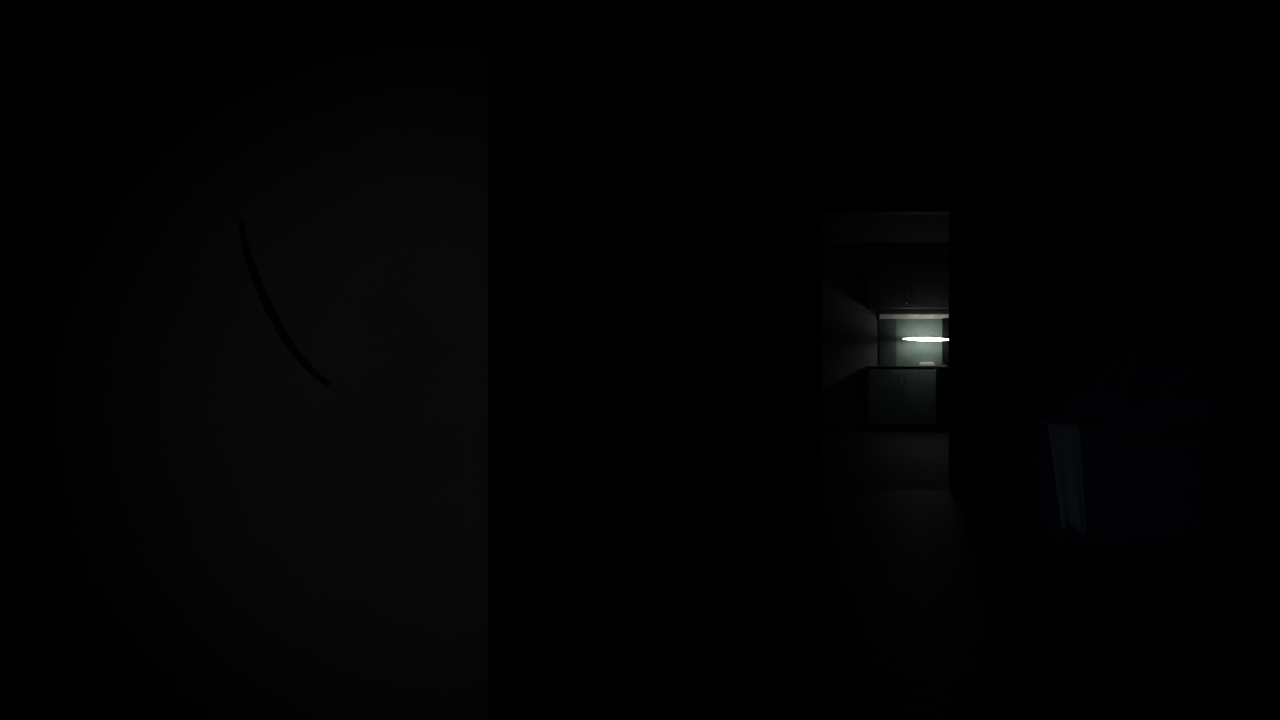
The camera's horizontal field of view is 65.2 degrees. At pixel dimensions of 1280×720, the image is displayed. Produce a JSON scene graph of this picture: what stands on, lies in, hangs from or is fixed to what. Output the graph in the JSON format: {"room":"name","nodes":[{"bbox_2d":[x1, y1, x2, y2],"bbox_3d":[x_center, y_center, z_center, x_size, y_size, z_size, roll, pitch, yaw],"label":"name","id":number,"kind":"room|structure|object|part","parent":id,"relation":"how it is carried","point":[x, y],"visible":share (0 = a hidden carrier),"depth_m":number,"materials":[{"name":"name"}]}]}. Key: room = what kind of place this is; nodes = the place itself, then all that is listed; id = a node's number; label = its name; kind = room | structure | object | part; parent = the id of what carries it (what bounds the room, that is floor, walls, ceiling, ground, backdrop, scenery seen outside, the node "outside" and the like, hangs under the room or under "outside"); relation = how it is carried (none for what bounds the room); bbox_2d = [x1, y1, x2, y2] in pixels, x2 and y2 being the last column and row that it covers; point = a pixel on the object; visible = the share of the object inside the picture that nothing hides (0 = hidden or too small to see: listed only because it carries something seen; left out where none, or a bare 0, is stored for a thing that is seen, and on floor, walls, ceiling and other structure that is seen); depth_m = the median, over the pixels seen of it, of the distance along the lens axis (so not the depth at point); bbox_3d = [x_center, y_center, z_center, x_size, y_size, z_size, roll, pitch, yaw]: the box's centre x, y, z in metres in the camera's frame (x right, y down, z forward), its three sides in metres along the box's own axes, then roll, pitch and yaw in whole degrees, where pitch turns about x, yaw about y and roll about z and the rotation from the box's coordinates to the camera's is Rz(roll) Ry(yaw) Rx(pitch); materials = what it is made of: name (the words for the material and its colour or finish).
{"room":"dark room","nodes":[
{"label":"dark room","id":0,"kind":"room"},
{"bbox_2d":[0,0,487,719],"bbox_3d":[-1.422,-0.300,1.660,2.357,2.500,0.120,0,0,0],"label":"wall","id":1,"kind":"structure","parent":0,"point":[195,524],"depth_m":1.60,"materials":[{"name":"paint"}]},
{"bbox_2d":[239,218,329,385],"bbox_3d":[-0.567,-0.095,1.600,0.153,0.282,0.022,0,0,0],"label":"cable","id":2,"kind":"object","parent":1,"relation":"attached to","point":[264,299],"visible":1,"depth_m":1.59,"materials":[{"name":"black rubber"}]},
{"bbox_2d":[488,0,500,719],"bbox_3d":[-0.241,-0.300,1.660,0.004,2.500,0.119,0,0,0],"label":"trim","id":3,"kind":"structure","parent":1,"relation":"attached to","point":[494,6],"depth_m":1.64,"materials":[{"name":"paint"}]},
{"bbox_2d":[501,148,1084,489],"bbox_3d":[1.200,-0.300,7.360,7.600,2.500,0.120,0,0,0],"label":"wall","id":4,"kind":"structure","parent":0,"point":[659,306],"depth_m":7.30,"materials":[{"name":"paint"}]},
{"bbox_2d":[501,476,815,489],"bbox_3d":[-0.660,0.900,7.291,3.880,0.100,0.018,0,0,0],"label":"baseboard","id":5,"kind":"structure","parent":4,"relation":"attached to","point":[507,482],"depth_m":7.28,"materials":[{"name":"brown paint"}]},
{"bbox_2d":[818,208,822,489],"bbox_3d":[1.315,-0.080,7.360,0.030,2.060,0.150,0,0,0],"label":"trim","id":6,"kind":"structure","parent":4,"relation":"attached to","point":[820,210],"depth_m":7.29,"materials":[{"name":"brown paint"}]},
{"bbox_2d":[823,208,954,214],"bbox_3d":[1.813,-1.095,7.360,0.966,0.030,0.150,0,0,0],"label":"trim","id":7,"kind":"structure","parent":4,"relation":"attached to","point":[826,211],"depth_m":7.29,"materials":[{"name":"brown paint"}]},
{"bbox_2d":[949,208,959,489],"bbox_3d":[2.313,-0.080,7.360,0.034,2.060,0.150,0,0,0],"label":"trim","id":8,"kind":"structure","parent":4,"relation":"attached to","point":[954,218],"depth_m":7.30,"materials":[{"name":"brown paint"}]},
{"bbox_2d":[823,243,948,430],"bbox_3d":[2.875,-0.300,13.350,4.250,2.500,0.100,0,0,0],"label":"wall","id":9,"kind":"structure","parent":0,"point":[850,329],"depth_m":13.30,"materials":[{"name":"grey paint"}]},
{"bbox_2d":[879,319,895,365],"bbox_3d":[3.292,-0.234,13.296,0.226,0.625,0.008,0,0,0],"label":"backsplash","id":10,"kind":"structure","parent":9,"relation":"attached to","point":[887,327],"depth_m":13.29,"materials":[{"name":"grey tile"}]},
{"bbox_2d":[867,264,948,308],"bbox_3d":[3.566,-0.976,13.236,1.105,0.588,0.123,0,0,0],"label":"upper cabinet","id":11,"kind":"object","parent":9,"relation":"attached to","point":[889,286],"visible":0.86,"depth_m":13.20,"materials":[{"name":"wood"}]},
{"bbox_3d":[3.289,-0.977,13.206,0.551,0.586,0.018,0,0,0],"label":"door","id":12,"kind":"part","parent":11,"relation":"part of","materials":[{"name":"wood"}]},
{"bbox_3d":[3.844,-0.977,13.206,0.551,0.586,0.018,0,0,0],"label":"door","id":13,"kind":"part","parent":11,"relation":"part of","materials":[{"name":"wood"}]},
{"bbox_2d":[879,314,948,318],"bbox_3d":[3.658,-0.580,13.270,0.958,0.064,0.059,0,0,0],"label":"trim","id":14,"kind":"structure","parent":9,"relation":"attached to","point":[881,316],"depth_m":13.26,"materials":[{"name":"white wood"}]},
{"bbox_2d":[896,319,941,365],"bbox_3d":[3.711,-0.234,13.296,0.612,0.625,0.008,0,0,0],"label":"backsplash","id":15,"kind":"structure","parent":9,"relation":"attached to","point":[908,352],"depth_m":13.29,"materials":[{"name":"grey tile"}]},
{"bbox_2d":[901,337,948,340],"bbox_3d":[3.775,-0.272,13.193,0.676,0.050,0.196,1,0,0],"label":"wall lamp","id":16,"kind":"object","parent":15,"relation":"attached to","point":[919,338],"visible":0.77,"depth_m":13.11,"materials":[{"name":"white plastic"}]},
{"bbox_2d":[942,319,948,361],"bbox_3d":[4.137,-0.259,13.285,0.240,0.577,0.030,0,0,0],"label":"backsplash","id":17,"kind":"structure","parent":9,"relation":"attached to","point":[945,322],"depth_m":13.27,"materials":[{"name":"black paint"}]},
{"bbox_2d":[501,431,1279,719],"bbox_3d":[1.200,1.000,6.050,7.600,0.100,14.500,0,0,0],"label":"floor","id":18,"kind":"structure","parent":0,"point":[616,604],"depth_m":3.78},
{"bbox_2d":[867,368,935,431],"bbox_3d":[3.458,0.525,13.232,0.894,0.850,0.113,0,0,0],"label":"base cabinet","id":19,"kind":"object","parent":18,"relation":"on","point":[898,399],"visible":1,"depth_m":13.20,"materials":[{"name":"wood"}]},
{"bbox_3d":[3.234,0.475,13.206,0.444,0.740,0.018,0,0,0],"label":"door","id":20,"kind":"part","parent":19,"relation":"part of","materials":[{"name":"grey wood"}]},
{"bbox_2d":[865,366,935,367],"bbox_3d":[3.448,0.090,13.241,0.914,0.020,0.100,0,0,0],"label":"countertop","id":21,"kind":"structure","parent":19,"relation":"on","point":[865,366],"depth_m":13.19,"materials":[{"name":"stone"}]},
{"bbox_2d":[919,362,935,365],"bbox_3d":[3.803,0.053,13.239,0.216,0.054,0.085,0,0,0],"label":"folded cloth","id":22,"kind":"object","parent":21,"relation":"on","point":[920,363],"visible":1,"depth_m":13.22,"materials":[{"name":"white fabric"}]},
{"bbox_3d":[3.683,0.475,13.206,0.444,0.740,0.018,0,0,0],"label":"door","id":23,"kind":"part","parent":19,"relation":"part of","materials":[{"name":"grey wood"}]},
{"bbox_2d":[936,366,948,431],"bbox_3d":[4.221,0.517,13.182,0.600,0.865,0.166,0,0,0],"label":"base cabinet","id":24,"kind":"object","parent":18,"relation":"on","point":[942,372],"visible":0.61,"depth_m":13.12,"materials":[{"name":"black paint"}]},
{"bbox_2d":[975,288,1267,593],"bbox_3d":[2.095,0.325,4.420,0.980,1.250,0.800,0,0,0],"label":"armchair","id":25,"kind":"object","parent":18,"relation":"on","point":[1164,427],"visible":0.98,"depth_m":4.04,"materials":[{"name":"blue fabric"}]},
{"bbox_3d":[1.695,0.850,4.755,0.064,0.200,0.064,0,0,0],"label":"leg","id":26,"kind":"part","parent":25,"relation":"part of","materials":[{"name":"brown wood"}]},
{"bbox_2d":[987,463,1032,508],"bbox_3d":[1.920,0.554,4.420,0.610,0.149,0.536,0,0,0],"label":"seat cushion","id":27,"kind":"object","parent":25,"relation":"on","point":[1009,484],"depth_m":4.42,"materials":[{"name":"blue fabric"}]},
{"bbox_3d":[1.940,0.695,4.420,0.570,0.130,0.538,0,0,0],"label":"seat frame","id":28,"kind":"part","parent":25,"relation":"part of","materials":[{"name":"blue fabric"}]},
{"bbox_3d":[1.995,0.510,4.755,0.780,0.480,0.130,0,0,0],"label":"arm","id":29,"kind":"part","parent":25,"relation":"part of","materials":[{"name":"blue fabric"}]},
{"bbox_3d":[1.695,0.850,4.085,0.064,0.200,0.064,0,0,0],"label":"leg","id":30,"kind":"part","parent":25,"relation":"part of","materials":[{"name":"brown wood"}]},
{"bbox_2d":[1036,422,1087,534],"bbox_3d":[1.712,0.477,4.056,0.145,0.446,0.173,0,0,0],"label":"cloth","id":31,"kind":"object","parent":25,"relation":"hanging from","point":[1065,437],"visible":1,"depth_m":4.00,"materials":[{"name":"fabric"}]},
{"bbox_3d":[1.995,0.510,4.085,0.780,0.480,0.130,0,0,0],"label":"arm","id":32,"kind":"part","parent":25,"relation":"part of","materials":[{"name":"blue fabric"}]},
{"bbox_3d":[2.398,0.850,4.755,0.090,0.200,0.064,0,0,0],"label":"leg","id":33,"kind":"part","parent":25,"relation":"part of","materials":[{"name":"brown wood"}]},
{"bbox_3d":[2.395,0.225,4.420,0.380,1.050,0.598,0,0,0],"label":"backrest","id":34,"kind":"part","parent":25,"relation":"part of","materials":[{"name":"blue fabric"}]},
{"bbox_3d":[2.398,0.850,4.085,0.090,0.200,0.064,0,0,0],"label":"leg","id":35,"kind":"part","parent":25,"relation":"part of","materials":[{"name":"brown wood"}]},
{"bbox_2d":[501,0,1279,242],"bbox_3d":[1.200,-1.600,6.050,7.600,0.100,14.500,0,0,0],"label":"ceiling","id":36,"kind":"structure","parent":0,"point":[575,73],"depth_m":5.35,"materials":[{"name":"paint"}]},
{"bbox_2d":[1085,55,1279,526],"bbox_3d":[3.300,-0.300,3.050,0.100,2.500,8.500,0,0,0],"label":"wall","id":37,"kind":"structure","parent":0,"point":[1183,199],"depth_m":5.83,"materials":[{"name":"paint"}]},
{"bbox_2d":[1236,517,1279,547],"bbox_3d":[3.241,0.900,3.040,0.018,0.100,8.480,0,0,0],"label":"baseboard","id":38,"kind":"structure","parent":37,"relation":"attached to","point":[1264,533],"depth_m":5.22,"materials":[{"name":"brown paint"}]}
]}

